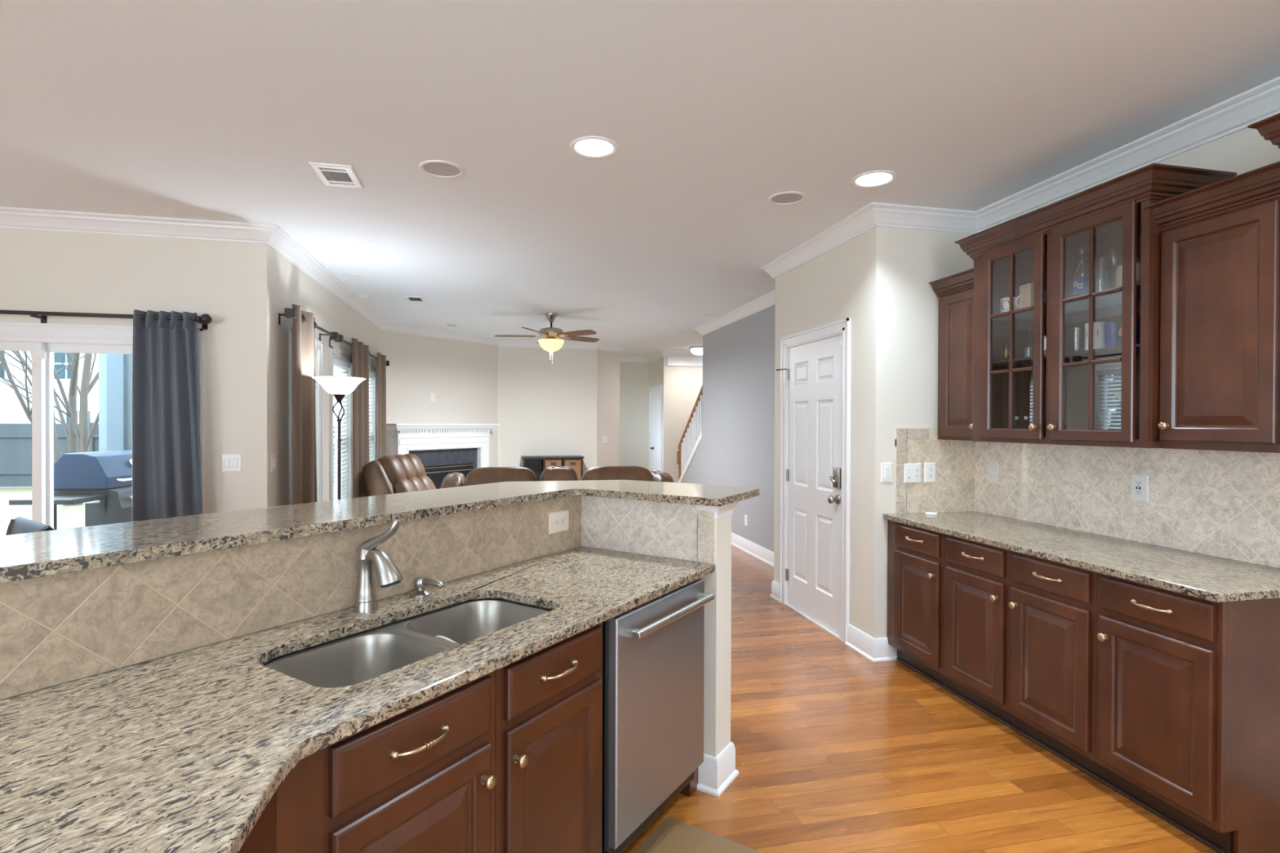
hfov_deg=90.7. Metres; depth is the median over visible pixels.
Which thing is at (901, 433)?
trim
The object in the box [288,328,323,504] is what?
window
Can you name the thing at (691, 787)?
end panel
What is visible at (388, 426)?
mantel shelf
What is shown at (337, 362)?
window blind
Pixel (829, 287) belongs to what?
wall
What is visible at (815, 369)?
door
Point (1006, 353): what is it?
figurine
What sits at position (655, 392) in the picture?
door
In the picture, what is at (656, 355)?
crown molding
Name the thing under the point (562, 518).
socket
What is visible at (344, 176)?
ceiling vent
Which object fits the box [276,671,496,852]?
base cabinet
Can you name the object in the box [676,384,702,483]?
stair railing
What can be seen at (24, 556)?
bar
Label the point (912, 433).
trim
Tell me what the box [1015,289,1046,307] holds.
mug
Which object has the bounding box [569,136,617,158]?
recessed light
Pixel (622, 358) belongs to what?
crown molding
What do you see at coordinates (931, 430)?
trim
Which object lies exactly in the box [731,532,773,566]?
baseboard
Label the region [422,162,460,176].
grille
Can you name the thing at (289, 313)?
curtain rod
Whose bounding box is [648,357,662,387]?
wall
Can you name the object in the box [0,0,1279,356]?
ceiling
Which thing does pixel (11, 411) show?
sky
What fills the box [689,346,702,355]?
flush ceiling light
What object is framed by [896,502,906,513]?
trim
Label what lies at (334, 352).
window
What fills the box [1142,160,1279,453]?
upper cabinet
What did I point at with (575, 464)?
basket
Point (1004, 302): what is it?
mug
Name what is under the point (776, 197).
grille
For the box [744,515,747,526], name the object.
wall outlet
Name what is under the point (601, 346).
crown molding
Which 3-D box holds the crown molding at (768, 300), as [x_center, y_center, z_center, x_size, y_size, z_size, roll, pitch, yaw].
[1.173,-1.287,7.023,0.090,0.107,3.480,0,0,-13]
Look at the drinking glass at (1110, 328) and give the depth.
2.79 m
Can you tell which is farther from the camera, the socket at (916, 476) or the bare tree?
the bare tree
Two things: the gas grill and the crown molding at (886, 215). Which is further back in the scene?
the gas grill
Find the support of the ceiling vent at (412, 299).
in the ceiling
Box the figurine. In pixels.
[1001,342,1008,360]
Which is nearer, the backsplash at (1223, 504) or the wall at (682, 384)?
the backsplash at (1223, 504)
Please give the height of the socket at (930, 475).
0.028 m
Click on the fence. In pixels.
(15, 439)
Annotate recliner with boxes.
[360,453,435,496]
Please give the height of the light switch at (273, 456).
0.120 m
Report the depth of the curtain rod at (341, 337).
5.96 m
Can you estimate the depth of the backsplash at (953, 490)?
3.92 m
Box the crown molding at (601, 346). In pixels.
[595,342,626,352]
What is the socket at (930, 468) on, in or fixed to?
attached to the wall outlet at (929, 468)
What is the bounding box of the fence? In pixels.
[0,422,334,487]
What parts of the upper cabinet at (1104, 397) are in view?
door, knob, knob, frame, door, crown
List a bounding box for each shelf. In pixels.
[8,493,107,505]
[386,423,499,430]
[991,282,1140,321]
[991,343,1140,366]
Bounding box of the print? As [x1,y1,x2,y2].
[1073,280,1084,288]
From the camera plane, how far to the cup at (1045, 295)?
3.21 m
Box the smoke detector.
[353,293,367,299]
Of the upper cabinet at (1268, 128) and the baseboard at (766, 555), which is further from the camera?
the baseboard at (766, 555)
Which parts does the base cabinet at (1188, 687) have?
knob, pull, door, drawer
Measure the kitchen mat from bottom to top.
0.017 m
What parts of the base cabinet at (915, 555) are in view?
pull, door, drawer, knob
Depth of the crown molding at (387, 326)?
8.90 m
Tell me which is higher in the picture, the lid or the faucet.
the lid
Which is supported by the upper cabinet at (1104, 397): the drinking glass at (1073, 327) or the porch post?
the drinking glass at (1073, 327)
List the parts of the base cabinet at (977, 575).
pull, door, drawer, knob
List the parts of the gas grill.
leg, lid, leg, cabinet panel, control panel, lid handle, control knob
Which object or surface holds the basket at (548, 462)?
on the console table
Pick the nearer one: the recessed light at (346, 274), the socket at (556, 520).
the socket at (556, 520)
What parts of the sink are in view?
bowl, bowl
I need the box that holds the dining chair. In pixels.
[5,516,53,535]
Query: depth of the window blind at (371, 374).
7.79 m
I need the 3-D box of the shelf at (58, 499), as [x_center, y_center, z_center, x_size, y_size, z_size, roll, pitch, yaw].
[-4.712,0.593,5.137,0.460,0.040,0.380,0,0,-6]
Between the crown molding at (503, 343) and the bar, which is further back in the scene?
the crown molding at (503, 343)
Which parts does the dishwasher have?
handle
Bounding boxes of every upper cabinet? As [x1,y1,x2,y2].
[928,268,973,440]
[954,163,1236,448]
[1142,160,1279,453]
[1247,112,1279,148]
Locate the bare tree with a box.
[0,350,98,506]
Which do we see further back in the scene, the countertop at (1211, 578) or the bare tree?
the bare tree
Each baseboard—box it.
[697,753,718,796]
[715,742,738,797]
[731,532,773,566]
[769,580,780,602]
[844,623,874,662]
[872,637,897,662]
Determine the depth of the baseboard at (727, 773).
2.51 m
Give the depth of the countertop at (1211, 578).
2.64 m
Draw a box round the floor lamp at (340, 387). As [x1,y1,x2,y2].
[311,376,365,499]
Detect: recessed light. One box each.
[342,272,360,277]
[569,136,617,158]
[704,313,716,316]
[851,169,897,187]
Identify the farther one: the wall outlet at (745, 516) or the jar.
the wall outlet at (745, 516)
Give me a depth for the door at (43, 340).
4.02 m
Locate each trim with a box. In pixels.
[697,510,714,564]
[894,427,934,513]
[896,428,906,465]
[896,466,906,502]
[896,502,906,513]
[906,428,928,439]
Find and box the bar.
[0,480,759,582]
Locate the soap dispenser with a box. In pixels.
[408,577,444,597]
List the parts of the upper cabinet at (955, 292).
crown, door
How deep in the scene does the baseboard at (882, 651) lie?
3.83 m
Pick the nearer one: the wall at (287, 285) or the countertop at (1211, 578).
the countertop at (1211, 578)
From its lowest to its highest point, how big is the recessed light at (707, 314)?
0.010 m
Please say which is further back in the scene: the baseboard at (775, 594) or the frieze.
the frieze
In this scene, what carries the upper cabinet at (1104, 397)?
attached to the wall at (1244, 150)
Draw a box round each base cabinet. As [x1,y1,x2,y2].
[238,790,276,852]
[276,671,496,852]
[495,622,603,852]
[887,520,954,693]
[944,534,1020,733]
[1008,551,1108,785]
[1095,572,1279,852]
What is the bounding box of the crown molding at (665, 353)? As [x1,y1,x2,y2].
[660,350,702,357]
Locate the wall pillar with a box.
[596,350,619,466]
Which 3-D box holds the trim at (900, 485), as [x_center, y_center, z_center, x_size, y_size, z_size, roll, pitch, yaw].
[1.596,0.351,3.865,0.066,0.220,0.012,0,0,-13]
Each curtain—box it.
[132,309,203,521]
[292,303,316,504]
[350,337,369,497]
[375,352,386,460]
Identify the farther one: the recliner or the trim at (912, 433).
the recliner
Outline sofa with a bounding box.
[440,466,674,488]
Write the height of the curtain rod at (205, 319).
0.089 m
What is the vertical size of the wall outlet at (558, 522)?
0.088 m
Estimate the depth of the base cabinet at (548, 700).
1.67 m
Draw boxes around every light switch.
[222,453,241,471]
[271,453,276,471]
[430,392,435,401]
[603,435,608,444]
[880,462,892,482]
[988,463,998,484]
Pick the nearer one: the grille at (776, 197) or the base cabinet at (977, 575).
the base cabinet at (977, 575)
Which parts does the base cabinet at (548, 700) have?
knob, drawer, door, pull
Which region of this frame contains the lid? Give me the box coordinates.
[924,511,937,515]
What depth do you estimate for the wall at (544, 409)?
10.16 m
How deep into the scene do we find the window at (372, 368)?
7.89 m
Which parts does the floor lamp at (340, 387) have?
lamp shade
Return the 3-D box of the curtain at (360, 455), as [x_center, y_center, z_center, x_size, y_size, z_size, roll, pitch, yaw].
[-2.943,0.241,6.657,0.114,2.238,0.830,0,0,-13]
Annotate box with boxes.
[1019,283,1033,308]
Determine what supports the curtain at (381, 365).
hanging from the curtain rod at (341, 337)
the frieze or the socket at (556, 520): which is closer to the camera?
the socket at (556, 520)
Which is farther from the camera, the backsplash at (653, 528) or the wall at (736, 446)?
the wall at (736, 446)
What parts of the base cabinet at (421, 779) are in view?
door, drawer, pull, knob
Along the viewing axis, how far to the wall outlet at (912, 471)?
3.87 m
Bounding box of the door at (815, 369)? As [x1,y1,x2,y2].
[776,317,850,644]
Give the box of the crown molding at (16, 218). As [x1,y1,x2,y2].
[0,206,276,244]
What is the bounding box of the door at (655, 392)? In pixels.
[648,384,662,471]
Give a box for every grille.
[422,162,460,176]
[771,193,802,203]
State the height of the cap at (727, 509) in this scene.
0.058 m
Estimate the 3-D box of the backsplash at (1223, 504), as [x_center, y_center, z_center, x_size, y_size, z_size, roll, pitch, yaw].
[2.324,0.313,3.013,0.014,0.451,1.970,0,0,-13]
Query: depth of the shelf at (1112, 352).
3.04 m
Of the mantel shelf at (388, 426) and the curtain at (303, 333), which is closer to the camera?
the curtain at (303, 333)
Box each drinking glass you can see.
[1067,327,1084,352]
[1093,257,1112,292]
[1104,321,1116,347]
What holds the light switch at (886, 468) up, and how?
attached to the wall at (902, 306)
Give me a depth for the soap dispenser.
1.99 m
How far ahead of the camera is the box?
3.20 m
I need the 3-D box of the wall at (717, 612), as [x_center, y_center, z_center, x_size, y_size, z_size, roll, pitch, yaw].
[-0.926,0.866,1.289,0.803,1.127,3.575,0,0,32]
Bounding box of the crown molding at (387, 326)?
[379,321,500,345]
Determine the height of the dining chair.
0.917 m
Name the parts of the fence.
post, rail, rail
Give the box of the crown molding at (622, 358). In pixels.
[619,355,648,362]
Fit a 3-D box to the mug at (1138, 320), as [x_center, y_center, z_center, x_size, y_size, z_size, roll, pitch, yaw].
[2.105,-0.402,2.718,0.101,0.115,0.098,0,0,-13]
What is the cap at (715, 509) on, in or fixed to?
attached to the wall at (717, 612)
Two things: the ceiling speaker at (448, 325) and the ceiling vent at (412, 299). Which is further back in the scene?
the ceiling speaker at (448, 325)
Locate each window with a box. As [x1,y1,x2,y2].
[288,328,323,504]
[329,346,351,500]
[368,363,377,460]
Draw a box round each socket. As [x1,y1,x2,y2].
[554,518,559,527]
[560,516,564,525]
[914,467,919,472]
[914,474,919,478]
[928,466,933,471]
[928,473,933,478]
[1134,480,1142,495]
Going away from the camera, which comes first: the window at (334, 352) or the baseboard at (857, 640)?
the baseboard at (857, 640)
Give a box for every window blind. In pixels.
[333,357,349,499]
[368,371,373,459]
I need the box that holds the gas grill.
[8,449,132,529]
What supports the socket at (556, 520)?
attached to the wall outlet at (558, 522)
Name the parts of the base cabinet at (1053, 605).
knob, pull, door, drawer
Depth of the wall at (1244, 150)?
2.58 m
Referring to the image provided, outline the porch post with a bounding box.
[98,353,132,501]
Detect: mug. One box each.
[1000,297,1019,312]
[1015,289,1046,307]
[1084,321,1106,350]
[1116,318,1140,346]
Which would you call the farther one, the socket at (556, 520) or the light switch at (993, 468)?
the light switch at (993, 468)
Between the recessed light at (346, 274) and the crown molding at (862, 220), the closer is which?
the crown molding at (862, 220)
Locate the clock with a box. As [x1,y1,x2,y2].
[1044,335,1046,355]
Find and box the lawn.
[0,481,334,535]
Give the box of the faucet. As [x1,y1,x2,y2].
[354,520,403,613]
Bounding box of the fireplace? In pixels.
[386,423,499,488]
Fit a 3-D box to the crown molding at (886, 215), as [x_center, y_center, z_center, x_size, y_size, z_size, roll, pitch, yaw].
[1.743,-1.266,3.846,0.795,0.107,0.090,0,0,-13]
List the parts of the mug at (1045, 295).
handle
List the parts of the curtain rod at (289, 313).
rod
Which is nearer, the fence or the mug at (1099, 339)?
the mug at (1099, 339)
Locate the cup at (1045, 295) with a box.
[1044,289,1046,302]
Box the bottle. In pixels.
[1072,247,1088,296]
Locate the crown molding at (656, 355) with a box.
[645,350,663,362]
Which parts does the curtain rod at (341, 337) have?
rod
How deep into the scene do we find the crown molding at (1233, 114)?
2.88 m
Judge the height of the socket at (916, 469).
0.028 m
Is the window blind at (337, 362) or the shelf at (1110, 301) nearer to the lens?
the shelf at (1110, 301)
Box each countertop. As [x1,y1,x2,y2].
[0,546,715,852]
[883,511,1279,602]
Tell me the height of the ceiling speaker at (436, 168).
0.009 m
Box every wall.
[0,227,266,514]
[0,514,731,757]
[266,224,386,506]
[378,329,497,466]
[497,346,597,474]
[619,361,648,470]
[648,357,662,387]
[662,356,702,482]
[680,304,775,551]
[773,231,865,631]
[863,226,974,638]
[1157,127,1279,175]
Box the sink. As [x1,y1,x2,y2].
[262,598,551,688]
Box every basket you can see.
[544,458,561,469]
[564,458,581,480]
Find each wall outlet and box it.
[548,509,568,534]
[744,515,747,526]
[904,463,921,483]
[924,462,935,482]
[1130,473,1148,502]
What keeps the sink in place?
in the countertop at (186, 752)
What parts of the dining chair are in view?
frame, rail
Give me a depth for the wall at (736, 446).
7.22 m
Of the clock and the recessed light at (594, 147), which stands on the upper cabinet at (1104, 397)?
the clock
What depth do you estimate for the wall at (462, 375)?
9.03 m
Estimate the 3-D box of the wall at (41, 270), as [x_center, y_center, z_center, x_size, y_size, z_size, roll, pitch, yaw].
[-4.223,0.030,3.949,3.468,2.742,0.140,0,0,-13]
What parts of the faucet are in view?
lever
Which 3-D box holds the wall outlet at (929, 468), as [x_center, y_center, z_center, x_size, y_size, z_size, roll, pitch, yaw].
[1.790,0.284,3.897,0.077,0.122,0.009,0,0,-13]
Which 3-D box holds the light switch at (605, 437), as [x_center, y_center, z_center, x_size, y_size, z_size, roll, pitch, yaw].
[-0.576,0.225,10.561,0.011,0.130,0.130,0,0,34]
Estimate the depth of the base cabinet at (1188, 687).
2.13 m
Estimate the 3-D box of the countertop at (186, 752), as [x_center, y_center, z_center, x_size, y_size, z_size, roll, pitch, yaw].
[-0.895,0.556,0.623,2.110,0.030,4.431,0,0,4]
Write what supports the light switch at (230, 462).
attached to the wall at (41, 270)
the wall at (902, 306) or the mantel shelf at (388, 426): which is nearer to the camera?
the wall at (902, 306)
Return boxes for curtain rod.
[0,310,212,329]
[278,307,339,341]
[328,334,389,365]
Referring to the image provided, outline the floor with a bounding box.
[620,544,1279,852]
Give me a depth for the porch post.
6.31 m
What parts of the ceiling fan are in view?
blade, blade, motor, lamp shade, blade arm, blade arm, blade, blade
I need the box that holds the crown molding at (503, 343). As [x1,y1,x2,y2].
[497,339,598,349]
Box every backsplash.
[0,495,581,699]
[581,495,697,561]
[906,439,975,513]
[974,441,1279,568]
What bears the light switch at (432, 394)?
attached to the wall at (462, 375)
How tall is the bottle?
0.234 m
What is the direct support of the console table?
on the floor
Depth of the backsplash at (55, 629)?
1.57 m
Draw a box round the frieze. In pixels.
[666,356,702,366]
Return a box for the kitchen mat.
[632,817,762,852]
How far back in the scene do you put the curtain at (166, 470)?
4.03 m
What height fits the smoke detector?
0.039 m
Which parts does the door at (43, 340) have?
sash, frame, sash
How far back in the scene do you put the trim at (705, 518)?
2.48 m
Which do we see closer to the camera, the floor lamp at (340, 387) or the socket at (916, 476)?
the socket at (916, 476)
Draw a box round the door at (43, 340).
[0,321,204,528]
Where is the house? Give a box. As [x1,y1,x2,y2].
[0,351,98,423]
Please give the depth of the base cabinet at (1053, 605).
2.68 m
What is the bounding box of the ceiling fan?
[494,313,599,365]
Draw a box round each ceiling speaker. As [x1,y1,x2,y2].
[418,160,464,178]
[445,324,458,326]
[768,191,805,204]
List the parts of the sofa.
armrest, backrest, backrest, armrest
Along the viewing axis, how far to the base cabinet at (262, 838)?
1.02 m
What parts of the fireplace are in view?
firebox glass, louver rail, firebox frame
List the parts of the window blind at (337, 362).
head rail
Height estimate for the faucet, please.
0.270 m
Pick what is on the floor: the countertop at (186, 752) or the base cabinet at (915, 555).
the base cabinet at (915, 555)
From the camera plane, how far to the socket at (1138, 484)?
2.95 m
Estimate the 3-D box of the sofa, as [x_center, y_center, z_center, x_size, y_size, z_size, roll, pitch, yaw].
[-0.762,0.851,5.955,2.115,1.000,0.925,0,0,-13]
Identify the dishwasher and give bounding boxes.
[602,578,714,852]
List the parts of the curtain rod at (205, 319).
rod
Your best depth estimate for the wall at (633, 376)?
12.52 m
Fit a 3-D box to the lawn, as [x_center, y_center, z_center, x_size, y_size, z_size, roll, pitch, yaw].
[-27.662,1.550,32.281,80.000,0.200,65.000,0,0,-13]
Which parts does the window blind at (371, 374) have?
head rail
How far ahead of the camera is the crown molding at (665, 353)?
11.46 m
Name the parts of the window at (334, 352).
sash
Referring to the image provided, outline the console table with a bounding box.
[521,455,583,480]
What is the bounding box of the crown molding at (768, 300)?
[694,289,775,335]
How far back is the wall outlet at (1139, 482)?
2.94 m
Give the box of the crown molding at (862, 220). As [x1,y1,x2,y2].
[760,202,876,279]
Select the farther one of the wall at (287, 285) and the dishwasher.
the wall at (287, 285)
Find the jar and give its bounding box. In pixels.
[1115,253,1140,287]
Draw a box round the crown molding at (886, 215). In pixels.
[871,202,977,233]
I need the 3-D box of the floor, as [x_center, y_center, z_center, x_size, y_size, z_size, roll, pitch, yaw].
[-0.530,1.471,4.584,11.240,0.120,15.840,0,0,-13]
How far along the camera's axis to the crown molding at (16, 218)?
4.04 m
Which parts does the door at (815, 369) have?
knob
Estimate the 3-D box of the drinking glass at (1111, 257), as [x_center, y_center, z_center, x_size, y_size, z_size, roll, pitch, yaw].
[2.074,-0.677,2.843,0.080,0.155,0.080,0,0,-13]
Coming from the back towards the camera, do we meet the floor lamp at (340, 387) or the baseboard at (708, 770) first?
the floor lamp at (340, 387)
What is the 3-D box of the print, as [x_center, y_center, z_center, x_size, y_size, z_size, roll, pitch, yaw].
[2.041,-0.660,2.945,0.013,0.040,0.046,0,0,-28]
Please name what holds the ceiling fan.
hanging from the ceiling
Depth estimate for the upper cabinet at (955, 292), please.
3.73 m
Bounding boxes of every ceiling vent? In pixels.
[308,161,364,188]
[404,295,426,302]
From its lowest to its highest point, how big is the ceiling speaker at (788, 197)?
0.009 m
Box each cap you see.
[694,504,719,518]
[717,501,740,518]
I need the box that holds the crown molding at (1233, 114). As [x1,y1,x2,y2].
[975,75,1279,232]
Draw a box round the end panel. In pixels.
[679,768,697,796]
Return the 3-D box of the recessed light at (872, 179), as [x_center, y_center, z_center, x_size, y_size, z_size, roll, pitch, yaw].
[1.244,-1.314,3.361,0.227,0.010,0.227,0,0,-13]
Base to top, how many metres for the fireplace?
1.417 m

